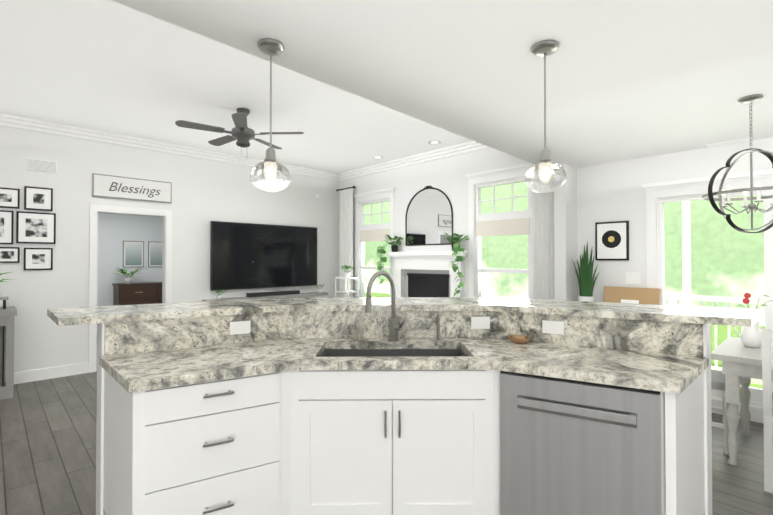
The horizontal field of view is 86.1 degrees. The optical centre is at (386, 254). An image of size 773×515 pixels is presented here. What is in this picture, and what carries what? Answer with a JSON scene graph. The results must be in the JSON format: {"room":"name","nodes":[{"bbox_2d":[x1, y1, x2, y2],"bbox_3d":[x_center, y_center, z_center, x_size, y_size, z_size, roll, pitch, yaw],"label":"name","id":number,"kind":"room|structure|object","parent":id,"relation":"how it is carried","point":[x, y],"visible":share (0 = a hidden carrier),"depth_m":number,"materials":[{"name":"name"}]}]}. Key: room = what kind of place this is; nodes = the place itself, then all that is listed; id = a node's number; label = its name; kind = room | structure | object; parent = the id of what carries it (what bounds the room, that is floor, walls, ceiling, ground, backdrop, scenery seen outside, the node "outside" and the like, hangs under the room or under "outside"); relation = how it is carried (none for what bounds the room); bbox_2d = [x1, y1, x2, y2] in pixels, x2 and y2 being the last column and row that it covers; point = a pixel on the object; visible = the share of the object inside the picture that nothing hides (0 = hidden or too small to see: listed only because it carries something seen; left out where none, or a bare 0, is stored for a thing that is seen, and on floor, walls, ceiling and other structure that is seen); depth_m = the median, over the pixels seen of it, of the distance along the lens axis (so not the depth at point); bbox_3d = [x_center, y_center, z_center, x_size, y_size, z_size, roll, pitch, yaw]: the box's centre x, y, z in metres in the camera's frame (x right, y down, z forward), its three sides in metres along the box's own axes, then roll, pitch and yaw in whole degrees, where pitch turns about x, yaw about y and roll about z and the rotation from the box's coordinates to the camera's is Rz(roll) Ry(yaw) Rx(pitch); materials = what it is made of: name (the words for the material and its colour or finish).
{"room":"kitchen","nodes":[
{"label":"kitchen","id":0,"kind":"room"},
{"bbox_2d":[97,213,162,305],"bbox_3d":[-5.821,0.207,8.133,4.600,2.600,0.100,1,-1,-44],"label":"wall","id":1,"kind":"structure","parent":0,"point":[115,231],"depth_m":8.42,"materials":[{"name":"white paint"}]},
{"bbox_2d":[123,241,143,267],"bbox_3d":[-5.251,-0.012,8.597,0.380,0.550,0.022,1,-1,-44],"label":"frame","id":2,"kind":"object","parent":1,"relation":"attached to","point":[133,253],"visible":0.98,"depth_m":8.59,"materials":[{"name":"grey wood"}]},
{"bbox_2d":[148,241,162,266],"bbox_3d":[-4.919,-0.009,8.915,0.380,0.550,0.022,1,-1,-44],"label":"frame","id":3,"kind":"object","parent":1,"relation":"attached to","point":[154,253],"visible":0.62,"depth_m":8.86,"materials":[{"name":"grey wood"}]},
{"bbox_2d":[0,126,339,372],"bbox_3d":[-4.510,-0.159,4.531,10.140,3.250,0.120,1,-1,-44],"label":"wall","id":4,"kind":"structure","parent":0,"point":[205,192],"depth_m":5.36,"materials":[{"name":"paint"}]},
{"bbox_2d":[0,210,13,243],"bbox_3d":[-4.423,-0.309,4.517,0.525,0.380,0.022,1,-1,-44],"label":"frame","id":5,"kind":"object","parent":4,"relation":"attached to","point":[6,225],"visible":0.93,"depth_m":4.65,"materials":[{"name":"black"}]},
{"bbox_2d":[0,187,19,208],"bbox_3d":[-4.441,-0.642,4.504,0.675,0.225,0.022,1,-1,-44],"label":"frame","id":6,"kind":"object","parent":4,"relation":"attached to","point":[9,197],"visible":1,"depth_m":4.67,"materials":[{"name":"black"}]},
{"bbox_2d":[0,247,19,262],"bbox_3d":[-4.417,0.001,4.519,0.620,0.180,0.022,1,-1,-44],"label":"frame","id":7,"kind":"object","parent":4,"relation":"attached to","point":[9,254],"visible":1,"depth_m":4.67,"materials":[{"name":"black"}]},
{"bbox_2d":[16,211,55,243],"bbox_3d":[-4.089,-0.313,4.838,0.350,0.365,0.022,1,-1,-44],"label":"frame","id":8,"kind":"object","parent":4,"relation":"attached to","point":[35,228],"visible":1,"depth_m":4.83,"materials":[{"name":"black"}]},
{"bbox_2d":[24,186,52,210],"bbox_3d":[-4.076,-0.655,4.854,0.255,0.270,0.022,1,-1,-44],"label":"frame","id":9,"kind":"object","parent":4,"relation":"attached to","point":[39,198],"visible":0.98,"depth_m":4.84,"materials":[{"name":"black"}]},
{"bbox_2d":[24,248,52,269],"bbox_3d":[-4.074,0.050,4.847,0.260,0.260,0.022,1,-1,-44],"label":"frame","id":10,"kind":"object","parent":4,"relation":"attached to","point":[38,258],"visible":0.98,"depth_m":4.84,"materials":[{"name":"black"}]},
{"bbox_2d":[27,158,56,172],"bbox_3d":[-4.055,-1.052,4.883,0.270,0.135,0.015,1,-1,-44],"label":"wall air vent","id":11,"kind":"object","parent":4,"relation":"attached to","point":[41,165],"visible":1,"depth_m":4.87,"materials":[{"name":"grey"}]},
{"bbox_2d":[88,204,171,372],"bbox_3d":[-3.419,0.425,5.557,0.955,2.105,0.140,1,-1,-44],"label":"door frame","id":12,"kind":"structure","parent":4,"relation":"attached to","point":[95,210],"depth_m":5.33,"materials":[{"name":"white wood"}]},
{"bbox_2d":[92,173,171,202],"bbox_3d":[-3.369,-0.877,5.531,0.920,0.290,0.026,1,-1,-44],"label":"sign","id":13,"kind":"object","parent":4,"relation":"attached to","point":[101,184],"visible":0.93,"depth_m":5.49,"materials":[{"name":"grey wood"}]},
{"bbox_2d":[109,182,160,197],"bbox_3d":[-3.349,-0.860,5.529,0.607,0.155,0.002,1,-1,-44],"label":"lettering","id":14,"kind":"object","parent":13,"relation":"attached to","point":[116,183],"visible":1,"depth_m":5.50,"materials":[{"name":"grey"}]},
{"bbox_2d":[0,113,339,180],"bbox_3d":[-4.434,-1.507,4.467,9.900,0.115,0.100,1,-1,-44],"label":"crown molding","id":15,"kind":"structure","parent":4,"relation":"attached to","point":[13,121],"depth_m":5.51,"materials":[{"name":"white wood"}]},
{"bbox_2d":[210,221,316,290],"bbox_3d":[-1.952,0.023,6.846,1.880,1.040,0.076,1,-1,-44],"label":"tv","id":16,"kind":"object","parent":4,"relation":"attached to","point":[247,256],"visible":0.95,"depth_m":6.72,"materials":[{"name":"black"}]},
{"bbox_2d":[202,292,327,300],"bbox_3d":[-1.889,0.694,6.772,2.100,0.045,0.260,1,-1,-44],"label":"shelf","id":17,"kind":"object","parent":4,"relation":"attached to","point":[299,295],"visible":0.57,"depth_m":6.74,"materials":[{"name":"grey wood"}]},
{"bbox_2d":[214,289,225,299],"bbox_3d":[-2.467,0.582,6.126,0.240,0.160,0.205,1,-1,-44],"label":"potted plant","id":18,"kind":"object","parent":17,"relation":"on","point":[218,296],"visible":0.98,"depth_m":6.10,"materials":[{"name":"white"}]},
{"bbox_2d":[246,290,299,296],"bbox_3d":[-1.849,0.639,6.818,0.920,0.063,0.090,1,-1,-44],"label":"soundbar","id":19,"kind":"object","parent":17,"relation":"on","point":[272,293],"visible":0.86,"depth_m":6.76,"materials":[{"name":"black plastic"}]},
{"bbox_2d":[315,284,323,292],"bbox_3d":[-1.176,0.590,7.362,0.248,0.173,0.217,1,-1,-44],"label":"potted plant","id":20,"kind":"object","parent":17,"relation":"on","point":[320,290],"visible":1,"depth_m":7.35,"materials":[{"name":"white"}]},
{"bbox_2d":[0,0,472,173],"bbox_3d":[-2.814,-1.694,2.780,9.900,0.220,4.780,1,-1,-44],"label":"ceiling","id":21,"kind":"structure","parent":0,"point":[110,66],"depth_m":4.01,"materials":[{"name":"paint"}]},
{"bbox_2d":[175,108,303,148],"bbox_3d":[-1.587,-1.300,4.482,1.252,0.530,1.244,1,-1,-44],"label":"ceiling fan","id":22,"kind":"object","parent":21,"relation":"hanging from","point":[242,133],"visible":1,"depth_m":4.39,"materials":[{"name":"grey metal"}]},
{"bbox_2d":[428,141,440,143],"bbox_3d":[0.663,-1.548,5.712,0.170,0.004,0.170,1,-1,-44],"label":"recessed light","id":23,"kind":"object","parent":21,"relation":"in","point":[433,142],"visible":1,"depth_m":5.71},
{"bbox_2d":[0,371,772,514],"bbox_3d":[-2.122,1.498,2.022,10.140,0.120,14.420,1,-1,-44],"label":"floor","id":24,"kind":"structure","parent":0,"point":[47,446],"depth_m":2.96,"materials":[{"name":"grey wood"}]},
{"bbox_2d":[0,306,16,399],"bbox_3d":[-4.374,1.016,4.094,1.050,0.890,0.600,1,-1,-44],"label":"cabinet","id":25,"kind":"object","parent":24,"relation":"on","point":[8,314],"visible":1,"depth_m":4.22,"materials":[{"name":"grey wood"}]},
{"bbox_2d":[0,296,8,308],"bbox_3d":[-4.232,0.513,4.284,0.470,0.119,0.250,1,-1,-44],"label":"plant stand","id":26,"kind":"object","parent":25,"relation":"on","point":[5,298],"visible":1,"depth_m":4.35,"materials":[{"name":"grey wood"}]},
{"bbox_2d":[0,272,15,281],"bbox_3d":[-4.228,0.318,4.298,0.573,0.269,0.556,1,-1,-44],"label":"potted plant","id":27,"kind":"object","parent":26,"relation":"on","point":[5,279],"visible":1,"depth_m":4.46,"materials":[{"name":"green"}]},
{"bbox_2d":[14,362,88,383],"bbox_3d":[-5.879,1.385,3.106,5.975,0.130,0.015,1,-1,-44],"label":"baseboard","id":28,"kind":"structure","parent":24,"relation":"on","point":[47,373],"depth_m":4.90,"materials":[{"name":"white wood"}]},
{"bbox_2d":[112,282,161,305],"bbox_3d":[-4.849,1.048,8.598,1.340,0.930,0.520,1,-1,-44],"label":"dresser","id":29,"kind":"object","parent":24,"relation":"on","point":[138,293],"visible":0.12,"depth_m":8.23,"materials":[{"name":"brown wood"}]},
{"bbox_2d":[113,268,144,283],"bbox_3d":[-5.147,0.415,8.253,0.618,0.325,0.575,1,-1,-44],"label":"potted plant","id":30,"kind":"object","parent":29,"relation":"on","point":[129,279],"visible":0.98,"depth_m":8.23,"materials":[{"name":"white"}]},
{"bbox_2d":[335,276,358,296],"bbox_3d":[-0.684,0.937,7.190,0.304,1.120,0.304,1,-1,-44],"label":"plant stand","id":31,"kind":"object","parent":24,"relation":"on","point":[346,283],"visible":0.35,"depth_m":7.17,"materials":[{"name":"white wood"}]},
{"bbox_2d":[340,265,354,277],"bbox_3d":[-0.668,0.284,7.200,0.332,0.224,0.328,1,-1,-44],"label":"potted plant","id":32,"kind":"object","parent":31,"relation":"on","point":[347,274],"visible":0.98,"depth_m":7.16,"materials":[{"name":"white"}]},
{"bbox_2d":[99,317,710,514],"bbox_3d":[0.081,1.006,2.167,2.248,0.866,2.195,1,-1,-44],"label":"kitchen island","id":33,"kind":"object","parent":24,"relation":"on","point":[308,406],"depth_m":2.00,"materials":[{"name":"wood"}]},
{"bbox_2d":[99,333,298,400],"bbox_3d":[-0.876,0.551,2.210,0.968,0.044,0.788,1,-1,-44],"label":"island countertop","id":34,"kind":"structure","parent":33,"relation":"on","point":[143,372],"depth_m":2.01,"materials":[{"name":"beige stone"}]},
{"bbox_2d":[263,321,482,368],"bbox_3d":[-0.044,0.555,2.558,1.223,0.044,0.984,1,-1,-44],"label":"island countertop","id":35,"kind":"structure","parent":33,"relation":"on","point":[369,343],"depth_m":2.54,"materials":[{"name":"beige stone"}]},
{"bbox_2d":[365,271,440,340],"bbox_3d":[0.105,0.314,2.522,0.452,0.434,0.243,1,-1,-44],"label":"faucet","id":36,"kind":"object","parent":35,"relation":"on","point":[394,327],"visible":1,"depth_m":2.55,"materials":[{"name":"silver metal"}]},
{"bbox_2d":[291,353,490,400],"bbox_3d":[0.030,0.550,2.117,0.813,0.044,0.771,1,-1,-44],"label":"island countertop","id":37,"kind":"structure","parent":33,"relation":"on","point":[400,380],"depth_m":2.08,"materials":[{"name":"white wood"}]},
{"bbox_2d":[435,333,710,408],"bbox_3d":[0.957,0.561,2.241,0.864,0.062,1.130,1,-1,-44],"label":"island countertop","id":38,"kind":"structure","parent":33,"relation":"on","point":[649,374],"depth_m":2.04,"materials":[{"name":"beige stone"}]},
{"bbox_2d":[508,335,529,343],"bbox_3d":[0.802,0.510,2.506,0.130,0.044,0.130,1,-1,-44],"label":"bowl","id":39,"kind":"object","parent":38,"relation":"on","point":[520,339],"visible":1,"depth_m":2.47,"materials":[{"name":"brown wood"}]},
{"bbox_2d":[386,251,467,296],"bbox_3d":[0.477,0.718,6.145,0.447,1.533,1.430,1,-1,-44],"label":"fireplace","id":40,"kind":"object","parent":24,"relation":"on","point":[425,274],"visible":0.5,"depth_m":6.24,"materials":[{"name":"paint"}]},
{"bbox_2d":[376,234,403,286],"bbox_3d":[0.032,0.115,6.648,0.338,0.881,0.362,1,-1,-44],"label":"mantel plant","id":41,"kind":"object","parent":40,"relation":"on","point":[394,247],"visible":0.98,"depth_m":6.62,"materials":[{"name":"green plant"}]},
{"bbox_2d":[443,232,468,296],"bbox_3d":[0.962,0.236,5.665,0.355,1.120,0.401,1,-1,-44],"label":"mantel plant","id":42,"kind":"object","parent":40,"relation":"on","point":[455,245],"visible":1,"depth_m":5.55,"materials":[{"name":"green plant"}]},
{"bbox_2d":[711,370,737,454],"bbox_3d":[2.453,0.952,3.326,0.440,1.000,0.540,1,-1,-44],"label":"chair","id":43,"kind":"object","parent":24,"relation":"on","point":[717,383],"visible":0.15,"depth_m":3.04,"materials":[{"name":"white wood"}]},
{"bbox_2d":[711,337,772,465],"bbox_3d":[3.142,1.064,2.606,0.900,0.760,1.630,1,-1,-44],"label":"dining table","id":44,"kind":"object","parent":24,"relation":"on","point":[741,364],"visible":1,"depth_m":2.86,"materials":[{"name":"white wood"}]},
{"bbox_2d":[733,293,772,347],"bbox_3d":[2.760,0.488,3.095,0.270,0.402,0.258,1,-1,-44],"label":"watering can","id":45,"kind":"object","parent":44,"relation":"on","point":[750,337],"visible":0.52,"depth_m":3.07,"materials":[{"name":"white ceramic"}]},
{"bbox_2d":[761,328,772,492],"bbox_3d":[2.584,0.943,2.496,0.540,1.000,0.440,1,-1,-44],"label":"chair","id":46,"kind":"object","parent":24,"relation":"on","point":[766,342],"visible":1,"depth_m":2.51,"materials":[{"name":"white wood"}]},
{"bbox_3d":[2.331,1.038,4.261,0.320,0.850,0.800,1,-1,-44],"label":"console table","id":47,"kind":"object","parent":24,"relation":"on","visible":0},
{"bbox_2d":[571,242,598,301],"bbox_3d":[2.143,0.235,4.464,0.304,0.758,0.286,1,-1,-44],"label":"snake plant","id":48,"kind":"object","parent":47,"relation":"on","point":[586,281],"visible":0.92,"depth_m":4.40,"materials":[{"name":"green plant"}]},
{"bbox_2d":[603,286,660,304],"bbox_3d":[2.499,0.472,4.234,0.125,0.279,0.500,1,-1,-44],"label":"cardboard box","id":49,"kind":"object","parent":47,"relation":"on","point":[632,295],"visible":0.5,"depth_m":4.20,"materials":[{"name":"brown cardboard"}]},
{"bbox_2d":[112,0,772,167],"bbox_3d":[0.596,-1.450,-0.779,9.900,0.790,6.325,1,-1,-44],"label":"ceiling","id":50,"kind":"structure","parent":0,"point":[629,79],"depth_m":2.19,"materials":[{"name":"paint"}]},
{"bbox_2d":[250,38,290,192],"bbox_3d":[-0.563,-0.663,2.015,0.194,0.720,0.194,1,-1,-44],"label":"pendant light","id":51,"kind":"object","parent":50,"relation":"hanging from","point":[269,174],"visible":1,"depth_m":1.97,"materials":[{"name":"clear glass"}]},
{"bbox_2d":[525,40,566,192],"bbox_3d":[0.777,-0.662,2.029,0.194,0.720,0.194,1,-1,-44],"label":"pendant light","id":52,"kind":"object","parent":50,"relation":"hanging from","point":[545,174],"visible":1,"depth_m":1.98,"materials":[{"name":"clear glass"}]},
{"bbox_2d":[704,137,755,147],"bbox_3d":[3.053,-0.997,3.687,0.120,0.012,0.340,1,-1,-44],"label":"ceiling vent","id":53,"kind":"object","parent":50,"relation":"in","point":[728,142],"visible":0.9,"depth_m":3.67,"materials":[{"name":"white metal"}]},
{"bbox_2d":[702,94,772,232],"bbox_3d":[2.356,-0.577,2.675,0.507,0.877,0.507,1,-1,-44],"label":"chandelier","id":54,"kind":"object","parent":50,"relation":"hanging from","point":[758,188],"visible":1,"depth_m":2.67,"materials":[{"name":"black metal"}]},
{"bbox_2d":[340,137,772,422],"bbox_3d":[2.774,-0.163,4.174,0.120,3.250,10.720,1,-1,-44],"label":"wall","id":55,"kind":"structure","parent":0,"point":[611,192],"depth_m":4.55,"materials":[{"name":"paint"}]},
{"bbox_2d":[336,186,354,296],"bbox_3d":[-0.732,0.121,7.646,0.130,2.722,0.532,1,-1,-44],"label":"curtain","id":56,"kind":"object","parent":55,"relation":"hanging from","point":[346,227],"visible":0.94,"depth_m":7.60,"materials":[{"name":"fabric"}]},
{"bbox_2d":[353,187,395,296],"bbox_3d":[-0.186,-0.018,7.222,0.169,2.170,1.050,1,-1,-44],"label":"window","id":57,"kind":"structure","parent":55,"relation":"in","point":[364,233],"depth_m":7.33,"materials":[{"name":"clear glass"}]},
{"bbox_2d":[340,141,489,180],"bbox_3d":[0.598,-1.486,6.300,0.100,0.115,4.200,1,-1,-44],"label":"crown molding","id":58,"kind":"structure","parent":55,"relation":"attached to","point":[470,146],"depth_m":6.42,"materials":[{"name":"white wood"}]},
{"bbox_2d":[405,185,452,245],"bbox_3d":[0.631,-0.599,6.307,0.040,0.910,0.941,1,-1,-44],"label":"arched mirror","id":59,"kind":"object","parent":55,"relation":"attached to","point":[429,216],"visible":0.92,"depth_m":6.29,"materials":[{"name":"black mirror"}]},
{"bbox_2d":[466,163,532,298],"bbox_3d":[1.524,-0.038,5.439,0.169,2.170,1.050,1,-1,-44],"label":"window","id":60,"kind":"structure","parent":55,"relation":"in","point":[513,222],"depth_m":5.48,"materials":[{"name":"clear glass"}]},
{"bbox_2d":[532,164,553,299],"bbox_3d":[1.874,0.090,4.929,0.130,2.722,0.462,1,-1,-44],"label":"curtain","id":61,"kind":"object","parent":55,"relation":"hanging from","point":[543,246],"visible":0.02,"depth_m":4.89,"materials":[{"name":"fabric"}]},
{"bbox_2d":[595,221,628,259],"bbox_3d":[2.415,-0.147,4.440,0.028,0.416,0.326,1,-1,-44],"label":"art","id":62,"kind":"object","parent":55,"relation":"attached to","point":[611,240],"visible":1,"depth_m":4.42,"materials":[{"name":"black"}]},
{"bbox_2d":[626,272,639,283],"bbox_3d":[2.556,0.243,4.299,0.012,0.120,0.130,1,-1,-44],"label":"switch plate","id":63,"kind":"object","parent":55,"relation":"attached to","point":[632,277],"visible":1,"depth_m":4.30,"materials":[{"name":"white plastic"}]},
{"bbox_2d":[642,169,772,408],"bbox_3d":[3.315,0.315,3.571,0.164,2.080,1.900,1,-1,-44],"label":"sliding glass door","id":64,"kind":"structure","parent":55,"relation":"in","point":[659,195],"depth_m":3.90,"materials":[{"name":"clear glass"}]},
{"bbox_2d":[554,163,577,300],"bbox_3d":[2.015,-0.048,4.646,0.320,3.030,0.127,1,-1,-44],"label":"wall","id":65,"kind":"structure","parent":0,"point":[565,241],"depth_m":4.56,"materials":[{"name":"paint"}]},
{"label":"outside","id":66,"kind":"structure","parent":0,"visible":0},
{"bbox_2d":[365,292,764,388],"bbox_3d":[4.479,1.718,8.226,7.980,0.180,38.000,1,-1,-44],"label":"lawn","id":67,"kind":"structure","parent":66,"point":[733,333],"depth_m":8.58,"materials":[{"name":"green plant"}]},
{"bbox_2d":[665,201,764,384],"bbox_3d":[4.726,0.282,5.015,0.110,2.620,5.500,1,-1,-44],"label":"rail","id":68,"kind":"object","parent":67,"relation":"on","point":[686,242],"depth_m":5.63,"materials":[{"name":"white wood"}]},
{"bbox_2d":[365,182,764,325],"bbox_3d":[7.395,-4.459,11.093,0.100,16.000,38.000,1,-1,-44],"label":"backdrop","id":69,"kind":"structure","parent":66,"point":[705,251],"depth_m":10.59,"materials":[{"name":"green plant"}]}
]}

